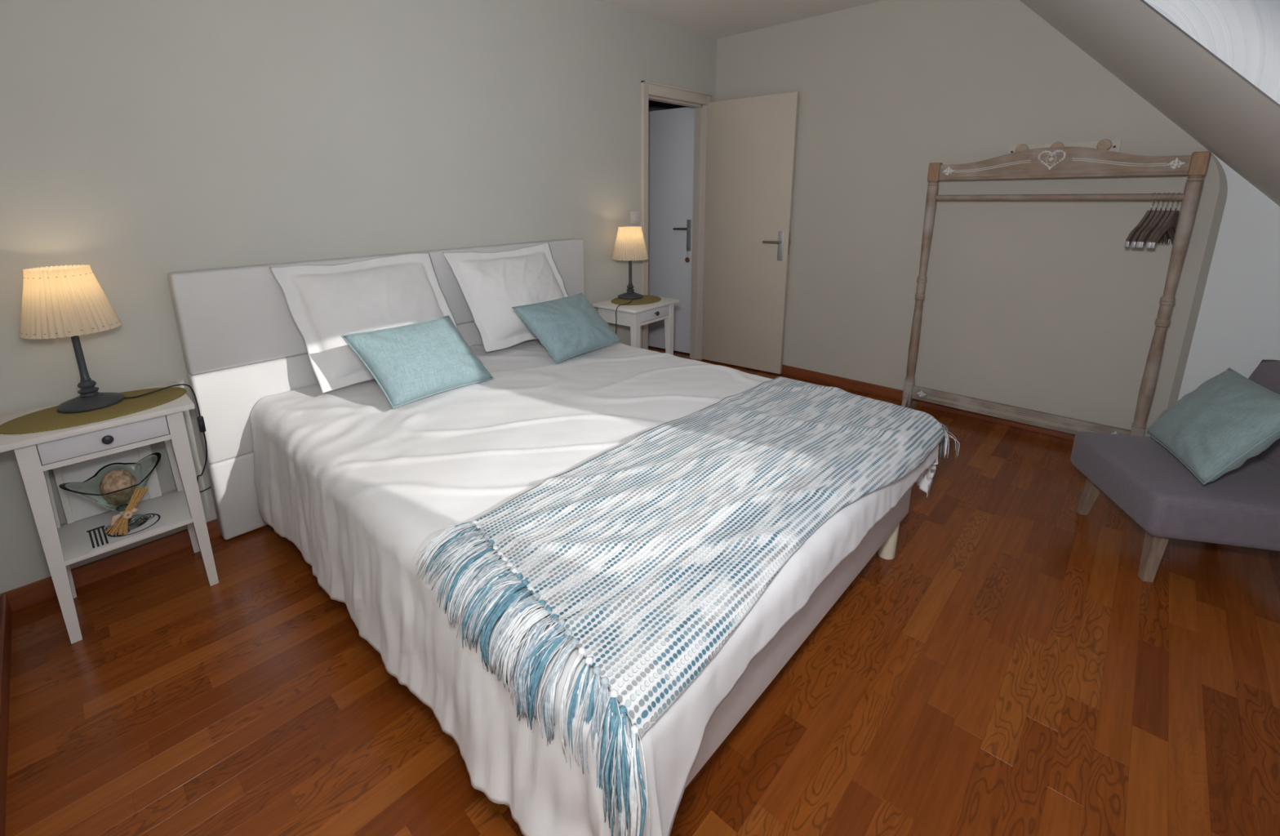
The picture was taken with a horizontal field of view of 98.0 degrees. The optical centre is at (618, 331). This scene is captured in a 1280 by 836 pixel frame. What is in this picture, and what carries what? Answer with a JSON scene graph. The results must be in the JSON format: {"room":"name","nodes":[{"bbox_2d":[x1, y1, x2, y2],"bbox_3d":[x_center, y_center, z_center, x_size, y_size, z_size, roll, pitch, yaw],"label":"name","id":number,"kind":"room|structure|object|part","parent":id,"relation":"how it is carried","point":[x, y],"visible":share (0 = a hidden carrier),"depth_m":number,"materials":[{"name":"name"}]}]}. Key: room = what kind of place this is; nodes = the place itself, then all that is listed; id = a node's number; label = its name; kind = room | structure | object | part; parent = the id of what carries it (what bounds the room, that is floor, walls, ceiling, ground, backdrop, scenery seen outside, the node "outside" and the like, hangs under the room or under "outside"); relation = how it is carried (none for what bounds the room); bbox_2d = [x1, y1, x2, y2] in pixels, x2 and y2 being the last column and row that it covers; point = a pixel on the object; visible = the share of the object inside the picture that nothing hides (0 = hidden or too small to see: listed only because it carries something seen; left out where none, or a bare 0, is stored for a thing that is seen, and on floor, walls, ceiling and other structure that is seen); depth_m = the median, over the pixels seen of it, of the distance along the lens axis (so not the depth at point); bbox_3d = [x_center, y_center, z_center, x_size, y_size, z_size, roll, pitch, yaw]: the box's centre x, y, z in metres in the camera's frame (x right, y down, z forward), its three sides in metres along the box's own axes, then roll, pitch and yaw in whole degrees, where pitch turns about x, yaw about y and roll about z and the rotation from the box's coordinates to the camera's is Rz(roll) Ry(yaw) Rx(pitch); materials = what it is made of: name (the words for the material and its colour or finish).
{"room":"bedroom","nodes":[
{"label":"bedroom","id":0,"kind":"room"},
{"bbox_2d":[0,0,716,594],"bbox_3d":[-0.717,-0.632,3.098,0.100,2.708,4.358,12,19,42],"label":"wall","id":1,"kind":"structure","parent":0,"point":[142,141],"depth_m":2.26,"materials":[{"name":"beige paint"}]},
{"bbox_2d":[0,518,222,612],"bbox_3d":[-0.962,0.636,3.047,0.015,0.076,3.292,12,19,42],"label":"baseboard","id":2,"kind":"structure","parent":1,"relation":"attached to","point":[24,596],"depth_m":2.08,"materials":[{"name":"brown wood"}]},
{"bbox_2d":[631,211,639,223],"bbox_3d":[0.117,-0.793,3.865,0.014,0.082,0.082,12,19,42],"label":"light switch","id":3,"kind":"object","parent":1,"relation":"attached to","point":[634,215],"visible":1,"depth_m":3.85,"materials":[{"name":"plastic"}]},
{"bbox_2d":[640,80,712,359],"bbox_3d":[0.411,-0.725,4.262,0.124,2.108,0.802,12,19,42],"label":"door frame","id":4,"kind":"structure","parent":1,"relation":"attached to","point":[651,91],"depth_m":4.29,"materials":[{"name":"beige paint"}]},
{"bbox_2d":[700,91,799,373],"bbox_3d":[0.956,-0.703,4.253,0.716,2.033,0.096,10,18,37],"label":"door","id":5,"kind":"structure","parent":4,"relation":"attached to","point":[751,141],"depth_m":4.23,"materials":[{"name":"beige paint"}]},
{"bbox_3d":[1.132,-0.659,4.094,0.130,0.021,0.058,10,18,37],"label":"lever","id":6,"kind":"part","parent":5,"relation":"part of","materials":[{"name":"metal"}]},
{"bbox_3d":[1.191,-0.628,4.087,0.042,0.215,0.006,10,18,37],"label":"handle plate","id":7,"kind":"part","parent":5,"relation":"part of","materials":[{"name":"metal"}]},
{"bbox_2d":[4,346,1279,835],"bbox_3d":[0.259,0.739,2.942,5.150,0.100,5.000,12,19,42],"label":"floor","id":8,"kind":"structure","parent":0,"point":[1012,669],"depth_m":1.55,"materials":[{"name":"brown wood"}]},
{"bbox_2d":[0,381,218,644],"bbox_3d":[-1.724,0.599,1.930,0.354,0.700,0.460,12,19,42],"label":"bedside table","id":9,"kind":"object","parent":8,"relation":"on","point":[64,544],"depth_m":1.84,"materials":[{"name":"white paint"}]},
{"bbox_3d":[-1.750,0.661,1.722,0.044,0.680,0.044,12,19,42],"label":"leg","id":10,"kind":"part","parent":9,"relation":"part of","materials":[{"name":"white paint"}]},
{"bbox_3d":[-1.942,0.619,1.901,0.044,0.680,0.044,12,19,42],"label":"leg","id":11,"kind":"part","parent":9,"relation":"part of","materials":[{"name":"white paint"}]},
{"bbox_2d":[0,386,186,434],"bbox_3d":[-1.728,0.256,1.849,0.296,0.004,0.470,11,18,40],"label":"mat","id":12,"kind":"object","parent":9,"relation":"on","point":[48,419],"visible":0.85,"depth_m":1.79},
{"bbox_2d":[19,264,207,484],"bbox_3d":[-1.729,0.243,1.937,0.249,0.950,0.397,12,19,42],"label":"table lamp","id":13,"kind":"object","parent":12,"relation":"on","point":[61,301],"visible":1,"depth_m":1.75,"materials":[{"name":"beige fabric"}]},
{"bbox_3d":[-1.784,-0.103,1.792,0.242,0.207,0.242,12,19,42],"label":"lamp shade","id":14,"kind":"part","parent":13,"relation":"part of","materials":[{"name":"white fabric"}]},
{"bbox_3d":[-1.782,0.071,1.835,0.054,0.298,0.054,12,19,42],"label":"lamp stem","id":15,"kind":"part","parent":13,"relation":"part of","materials":[{"name":"grey metal"}]},
{"bbox_3d":[-1.667,0.442,2.064,0.230,0.502,0.197,12,19,42],"label":"cord","id":16,"kind":"part","parent":13,"relation":"part of","materials":[{"name":"black plastic"}]},
{"bbox_2d":[196,416,205,432],"bbox_3d":[-1.521,0.340,2.027,0.017,0.060,0.018,12,19,42],"label":"switch","id":17,"kind":"object","parent":13,"relation":"attached to","point":[201,422],"depth_m":2.02,"materials":[{"name":"black plastic"}]},
{"bbox_3d":[-1.626,0.338,1.766,0.018,0.070,0.302,12,19,42],"label":"drawer","id":18,"kind":"part","parent":9,"relation":"part of","materials":[{"name":"white paint"}]},
{"bbox_3d":[-1.628,0.382,1.780,0.026,0.017,0.306,12,19,42],"label":"rail","id":19,"kind":"part","parent":9,"relation":"part of","materials":[{"name":"white paint"}]},
{"bbox_3d":[-1.843,0.517,2.006,0.046,0.264,0.260,12,19,42],"label":"white panel","id":20,"kind":"part","parent":9,"relation":"part of","materials":[{"name":"white wood"}]},
{"bbox_3d":[-1.610,0.340,1.750,0.028,0.029,0.029,12,19,42],"label":"knob","id":21,"kind":"part","parent":9,"relation":"part of","materials":[{"name":"black metal"}]},
{"bbox_2d":[84,504,166,551],"bbox_3d":[-1.700,0.673,1.916,0.196,0.002,0.196,12,19,41],"label":"placemat","id":22,"kind":"object","parent":9,"relation":"on","point":[96,537],"visible":0.7,"depth_m":1.89,"materials":[{"name":"paper"}]},
{"bbox_2d":[58,452,161,533],"bbox_3d":[-1.705,0.566,1.899,0.172,0.214,0.263,12,19,42],"label":"bowl","id":23,"kind":"object","parent":22,"relation":"on","point":[118,500],"visible":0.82,"depth_m":1.89,"materials":[{"name":"clear glass"}]},
{"bbox_2d":[98,468,136,494],"bbox_3d":[-1.703,0.530,1.894,0.098,0.128,0.096,12,19,42],"label":"ball","id":24,"kind":"object","parent":23,"relation":"in","point":[113,480],"visible":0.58,"depth_m":1.86,"materials":[{"name":"beige"}]},
{"bbox_2d":[104,487,148,534],"bbox_3d":[-1.644,0.607,1.861,0.035,0.151,0.131,12,19,42],"label":"straw bundle","id":25,"kind":"object","parent":23,"relation":"attached to","point":[121,522],"visible":1,"depth_m":1.86,"materials":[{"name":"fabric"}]},
{"bbox_2d":[57,488,193,565],"bbox_3d":[-1.724,0.674,1.950,0.298,0.016,0.370,12,19,42],"label":"shelf","id":26,"kind":"object","parent":9,"relation":"attached to","point":[172,505],"depth_m":1.92,"materials":[{"name":"white paint"}]},
{"bbox_3d":[-1.700,0.556,2.146,0.044,0.680,0.044,12,19,42],"label":"leg","id":27,"kind":"part","parent":9,"relation":"part of","materials":[{"name":"white paint"}]},
{"bbox_3d":[-1.508,0.598,1.966,0.044,0.680,0.044,12,19,42],"label":"leg","id":28,"kind":"part","parent":9,"relation":"part of","materials":[{"name":"white paint"}]},
{"bbox_2d":[167,238,911,788],"bbox_3d":[-0.211,0.303,2.203,2.127,1.111,2.042,12,19,42],"label":"bed","id":29,"kind":"object","parent":8,"relation":"on","point":[242,343],"visible":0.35,"depth_m":2.20,"materials":[{"name":"fabric"}]},
{"bbox_2d":[249,338,938,835],"bbox_3d":[-0.144,0.538,2.180,2.142,0.552,1.821,12,19,42],"label":"duvet","id":30,"kind":"object","parent":29,"relation":"on","point":[357,482],"visible":0.56,"depth_m":1.58,"materials":[{"name":"white fabric"}]},
{"bbox_2d":[269,253,458,393],"bbox_3d":[-1.053,-0.065,2.453,0.246,0.509,0.738,12,19,41],"label":"pillow","id":31,"kind":"object","parent":30,"relation":"on","point":[326,303],"visible":0.76,"depth_m":2.33,"materials":[{"name":"white fabric"}]},
{"bbox_2d":[341,315,493,408],"bbox_3d":[-0.783,0.112,2.234,0.223,0.272,0.526,11,18,39],"label":"lumbar cushion","id":32,"kind":"object","parent":30,"relation":"on","point":[414,362],"visible":1,"depth_m":2.16,"materials":[{"name":"blue fabric"}]},
{"bbox_2d":[442,242,568,352],"bbox_3d":[-0.529,-0.201,2.973,0.248,0.496,0.727,12,19,41],"label":"pillow","id":33,"kind":"object","parent":30,"relation":"on","point":[491,283],"visible":0.77,"depth_m":2.85,"materials":[{"name":"white fabric"}]},
{"bbox_2d":[511,293,621,363],"bbox_3d":[-0.239,-0.025,2.789,0.232,0.264,0.560,10,18,38],"label":"lumbar cushion","id":34,"kind":"object","parent":30,"relation":"on","point":[570,326],"visible":1,"depth_m":2.70,"materials":[{"name":"blue fabric"}]},
{"bbox_2d":[412,376,959,835],"bbox_3d":[0.398,0.495,1.697,0.734,0.285,1.843,12,19,42],"label":"throw blanket","id":35,"kind":"object","parent":30,"relation":"on","point":[649,553],"visible":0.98,"depth_m":1.26,"materials":[{"name":"blue fabric"}]},
{"bbox_3d":[1.040,0.787,2.142,0.068,0.172,0.068,12,19,42],"label":"leg","id":36,"kind":"part","parent":29,"relation":"part of","materials":[{"name":"beige wood"}]},
{"bbox_2d":[592,293,679,355],"bbox_3d":[0.122,0.147,3.677,0.354,0.700,0.460,11,18,40],"label":"bedside table","id":37,"kind":"object","parent":8,"relation":"on","point":[634,317],"visible":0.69,"depth_m":3.49,"materials":[{"name":"white paint"}]},
{"bbox_3d":[-0.094,0.170,3.638,0.044,0.680,0.044,11,18,40],"label":"leg","id":38,"kind":"part","parent":37,"relation":"part of","materials":[{"name":"white paint"}]},
{"bbox_3d":[-0.004,-0.093,3.475,0.222,0.095,0.018,11,18,40],"label":"panel","id":39,"kind":"part","parent":37,"relation":"part of","materials":[{"name":"white paint"}]},
{"bbox_3d":[0.107,0.209,3.468,0.044,0.680,0.044,11,18,40],"label":"leg","id":40,"kind":"part","parent":37,"relation":"part of","materials":[{"name":"white paint"}]},
{"bbox_2d":[611,294,661,305],"bbox_3d":[0.116,-0.206,3.635,0.300,0.004,0.370,10,17,37],"label":"mat","id":41,"kind":"object","parent":37,"relation":"on","point":[646,299],"visible":0.8,"depth_m":3.59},
{"bbox_2d":[611,226,648,333],"bbox_3d":[0.023,-0.185,3.635,0.325,0.971,0.449,12,19,42],"label":"table lamp","id":42,"kind":"object","parent":41,"relation":"on","point":[629,245],"visible":0.97,"depth_m":3.56,"materials":[{"name":"beige fabric"}]},
{"bbox_3d":[-0.035,0.049,3.628,0.325,0.522,0.274,12,19,42],"label":"cord","id":43,"kind":"part","parent":42,"relation":"part of","materials":[{"name":"black plastic"}]},
{"bbox_3d":[0.075,-0.577,3.630,0.242,0.207,0.242,12,19,42],"label":"lamp shade","id":44,"kind":"part","parent":42,"relation":"part of","materials":[{"name":"white fabric"}]},
{"bbox_3d":[0.077,-0.404,3.673,0.054,0.298,0.054,12,19,42],"label":"lamp stem","id":45,"kind":"part","parent":42,"relation":"part of","materials":[{"name":"grey metal"}]},
{"bbox_3d":[0.136,0.104,3.893,0.044,0.680,0.044,11,18,40],"label":"leg","id":46,"kind":"part","parent":37,"relation":"part of","materials":[{"name":"white paint"}]},
{"bbox_3d":[0.222,-0.071,3.531,0.026,0.017,0.306,11,18,40],"label":"rail","id":47,"kind":"part","parent":37,"relation":"part of","materials":[{"name":"white paint"}]},
{"bbox_3d":[0.225,-0.115,3.518,0.018,0.070,0.302,11,18,40],"label":"drawer","id":48,"kind":"part","parent":37,"relation":"part of","materials":[{"name":"white paint"}]},
{"bbox_3d":[0.336,0.144,3.723,0.044,0.680,0.044,11,18,40],"label":"leg","id":49,"kind":"part","parent":37,"relation":"part of","materials":[{"name":"white paint"}]},
{"bbox_2d":[901,146,1210,435],"bbox_3d":[2.221,-0.168,3.015,1.130,1.582,0.320,12,19,42],"label":"clothes rack","id":50,"kind":"object","parent":8,"relation":"on","point":[1068,161],"visible":0.94,"depth_m":2.83,"materials":[{"name":"brown wood"}]},
{"bbox_3d":[1.838,-0.279,3.374,0.058,1.225,0.058,12,19,42],"label":"post","id":51,"kind":"part","parent":50,"relation":"part of","materials":[{"name":"brown wood"}]},
{"bbox_3d":[2.232,0.464,3.175,1.022,0.082,0.026,12,19,42],"label":"rail","id":52,"kind":"part","parent":50,"relation":"part of","materials":[{"name":"brown wood"}]},
{"bbox_3d":[2.219,-0.697,2.889,1.054,0.031,0.031,12,19,42],"label":"hanging rod","id":53,"kind":"part","parent":50,"relation":"part of","materials":[{"name":"brown wood"}]},
{"bbox_3d":[2.217,-0.799,2.863,1.014,0.017,0.038,12,19,42],"label":"rail moulding","id":54,"kind":"part","parent":50,"relation":"part of","materials":[{"name":"brown wood"}]},
{"bbox_3d":[2.217,-0.871,2.846,1.014,0.135,0.028,12,19,42],"label":"rail","id":55,"kind":"part","parent":50,"relation":"part of","materials":[{"name":"brown wood"}]},
{"bbox_2d":[1124,192,1161,247],"bbox_3d":[2.516,-0.531,2.636,0.296,0.248,0.017,-7,15,-22],"label":"clothes hanger","id":56,"kind":"object","parent":50,"relation":"hanging from","point":[1129,239],"visible":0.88,"depth_m":2.61,"materials":[{"name":"wood"}]},
{"bbox_2d":[1130,192,1164,247],"bbox_3d":[2.528,-0.528,2.625,0.296,0.248,0.016,-7,15,-25],"label":"clothes hanger","id":57,"kind":"object","parent":50,"relation":"hanging from","point":[1153,213],"visible":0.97,"depth_m":2.60,"materials":[{"name":"wood"}]},
{"bbox_2d":[1135,192,1170,247],"bbox_3d":[2.540,-0.526,2.614,0.296,0.248,0.016,-7,15,-26],"label":"clothes hanger","id":58,"kind":"object","parent":50,"relation":"hanging from","point":[1166,236],"visible":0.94,"depth_m":2.59,"materials":[{"name":"wood"}]},
{"bbox_2d":[1140,192,1173,248],"bbox_3d":[2.552,-0.523,2.603,0.296,0.248,0.016,-6,15,-22],"label":"clothes hanger","id":59,"kind":"object","parent":50,"relation":"hanging from","point":[1148,233],"visible":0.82,"depth_m":2.58,"materials":[{"name":"wood"}]},
{"bbox_2d":[1146,192,1175,248],"bbox_3d":[2.564,-0.520,2.591,0.296,0.248,0.016,-8,15,-26],"label":"clothes hanger","id":60,"kind":"object","parent":50,"relation":"hanging from","point":[1167,213],"visible":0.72,"depth_m":2.56,"materials":[{"name":"wood"}]},
{"bbox_2d":[1150,191,1180,248],"bbox_3d":[2.576,-0.518,2.580,0.296,0.248,0.016,-7,15,-25],"label":"clothes hanger","id":61,"kind":"object","parent":50,"relation":"hanging from","point":[1171,220],"visible":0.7,"depth_m":2.56,"materials":[{"name":"brown wood"}]},
{"bbox_3d":[2.611,-0.110,2.651,0.058,1.225,0.058,12,19,42],"label":"post","id":62,"kind":"part","parent":50,"relation":"part of","materials":[{"name":"brown wood"}]},
{"bbox_2d":[1070,359,1279,582],"bbox_3d":[2.219,0.504,2.057,0.665,0.735,0.673,3,14,15],"label":"slipper chair","id":63,"kind":"object","parent":8,"relation":"on","point":[1241,507],"visible":0.73,"depth_m":1.96,"materials":[{"name":"grey fabric"}]},
{"bbox_3d":[2.032,0.695,2.382,0.061,0.215,0.067,3,14,15],"label":"leg","id":64,"kind":"part","parent":63,"relation":"part of","materials":[{"name":"brown wood"}]},
{"bbox_3d":[1.926,0.790,2.001,0.061,0.215,0.067,3,14,15],"label":"leg","id":65,"kind":"part","parent":63,"relation":"part of","materials":[{"name":"brown wood"}]},
{"bbox_3d":[2.208,0.570,2.077,0.640,0.193,0.573,3,14,15],"label":"seat","id":66,"kind":"part","parent":63,"relation":"part of","materials":[{"name":"grey fabric"}]},
{"bbox_2d":[1145,367,1279,484],"bbox_3d":[2.128,0.325,1.977,0.238,0.308,0.459,6,16,27],"label":"lumbar cushion","id":67,"kind":"object","parent":63,"relation":"on","point":[1229,419],"visible":1,"depth_m":1.89,"materials":[{"name":"teal fabric"}]},
{"bbox_3d":[2.452,0.342,1.952,0.178,0.375,0.673,3,14,15],"label":"backrest","id":68,"kind":"part","parent":63,"relation":"part of","materials":[{"name":"grey fabric"}]},
{"bbox_2d":[648,99,688,111],"bbox_3d":[-0.017,-1.079,4.896,1.540,2.700,2.000,12,19,42],"label":"wall","id":69,"kind":"structure","parent":0,"point":[653,105],"depth_m":5.47,"materials":[{"name":"paint"}]},
{"bbox_2d":[648,106,694,353],"bbox_3d":[0.351,-0.834,4.813,0.742,2.033,0.096,10,17,36],"label":"door","id":70,"kind":"structure","parent":69,"relation":"in","point":[671,131],"depth_m":4.72,"materials":[{"name":"grey paint"}]},
{"bbox_3d":[0.526,-0.858,4.644,0.134,0.021,0.058,10,17,36],"label":"lever","id":71,"kind":"part","parent":70,"relation":"part of","materials":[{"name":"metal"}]},
{"bbox_2d":[684,244,689,262],"bbox_3d":[0.585,-0.655,4.674,0.044,0.151,0.027,10,17,36],"label":"ring","id":72,"kind":"object","parent":70,"relation":"hanging from","point":[686,260],"visible":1,"depth_m":4.67,"materials":[{"name":"metal"}]},
{"bbox_3d":[0.588,-0.802,4.644,0.042,0.260,0.006,10,17,36],"label":"handle plate","id":73,"kind":"part","parent":70,"relation":"part of","materials":[{"name":"metal"}]},
{"bbox_2d":[599,0,882,39],"bbox_3d":[-0.090,-1.757,2.184,1.880,0.100,4.358,12,19,42],"label":"ceiling","id":74,"kind":"structure","parent":0,"point":[715,19],"depth_m":3.57,"materials":[{"name":"paint"}]},
{"bbox_2d":[715,0,1279,436],"bbox_3d":[2.038,-0.734,3.385,3.650,2.708,0.100,12,19,42],"label":"wall","id":75,"kind":"structure","parent":0,"point":[1040,305],"depth_m":3.21,"materials":[{"name":"beige paint"}]},
{"bbox_2d":[781,364,1075,440],"bbox_3d":[2.012,0.457,3.636,3.450,0.076,0.015,12,19,42],"label":"baseboard","id":76,"kind":"structure","parent":75,"relation":"attached to","point":[842,382],"depth_m":3.79,"materials":[{"name":"brown wood"}]},
{"bbox_2d":[1007,138,1121,153],"bbox_3d":[2.326,-0.953,2.928,0.474,0.086,0.060,12,19,42],"label":"board","id":77,"kind":"object","parent":75,"relation":"attached to","point":[1114,145],"visible":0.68,"depth_m":2.88,"materials":[{"name":"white wood"}]},
{"bbox_2d":[1019,0,1279,206],"bbox_3d":[1.258,-0.616,1.140,1.873,1.818,4.358,12,19,42],"label":"ceiling","id":78,"kind":"structure","parent":0,"point":[1237,122],"depth_m":1.47,"materials":[{"name":"paint"}]},
{"bbox_2d":[1140,0,1279,106],"bbox_3d":[1.134,-0.339,0.619,1.076,1.057,1.027,12,19,42],"label":"skylight reveal","id":79,"kind":"object","parent":78,"relation":"attached to","point":[1156,2],"depth_m":1.04,"materials":[{"name":"paint"}]},
{"bbox_3d":[-0.913,0.032,0.413,3.650,2.708,0.100,12,19,42],"label":"wall","id":80,"kind":"structure","parent":0,"visible":0},
{"bbox_2d":[0,594,12,835],"bbox_3d":[-0.855,1.204,0.740,3.435,0.076,0.015,12,19,42],"label":"baseboard","id":81,"kind":"structure","parent":80,"relation":"attached to","point":[6,612],"depth_m":1.54,"materials":[{"name":"brown wood"}]}
]}

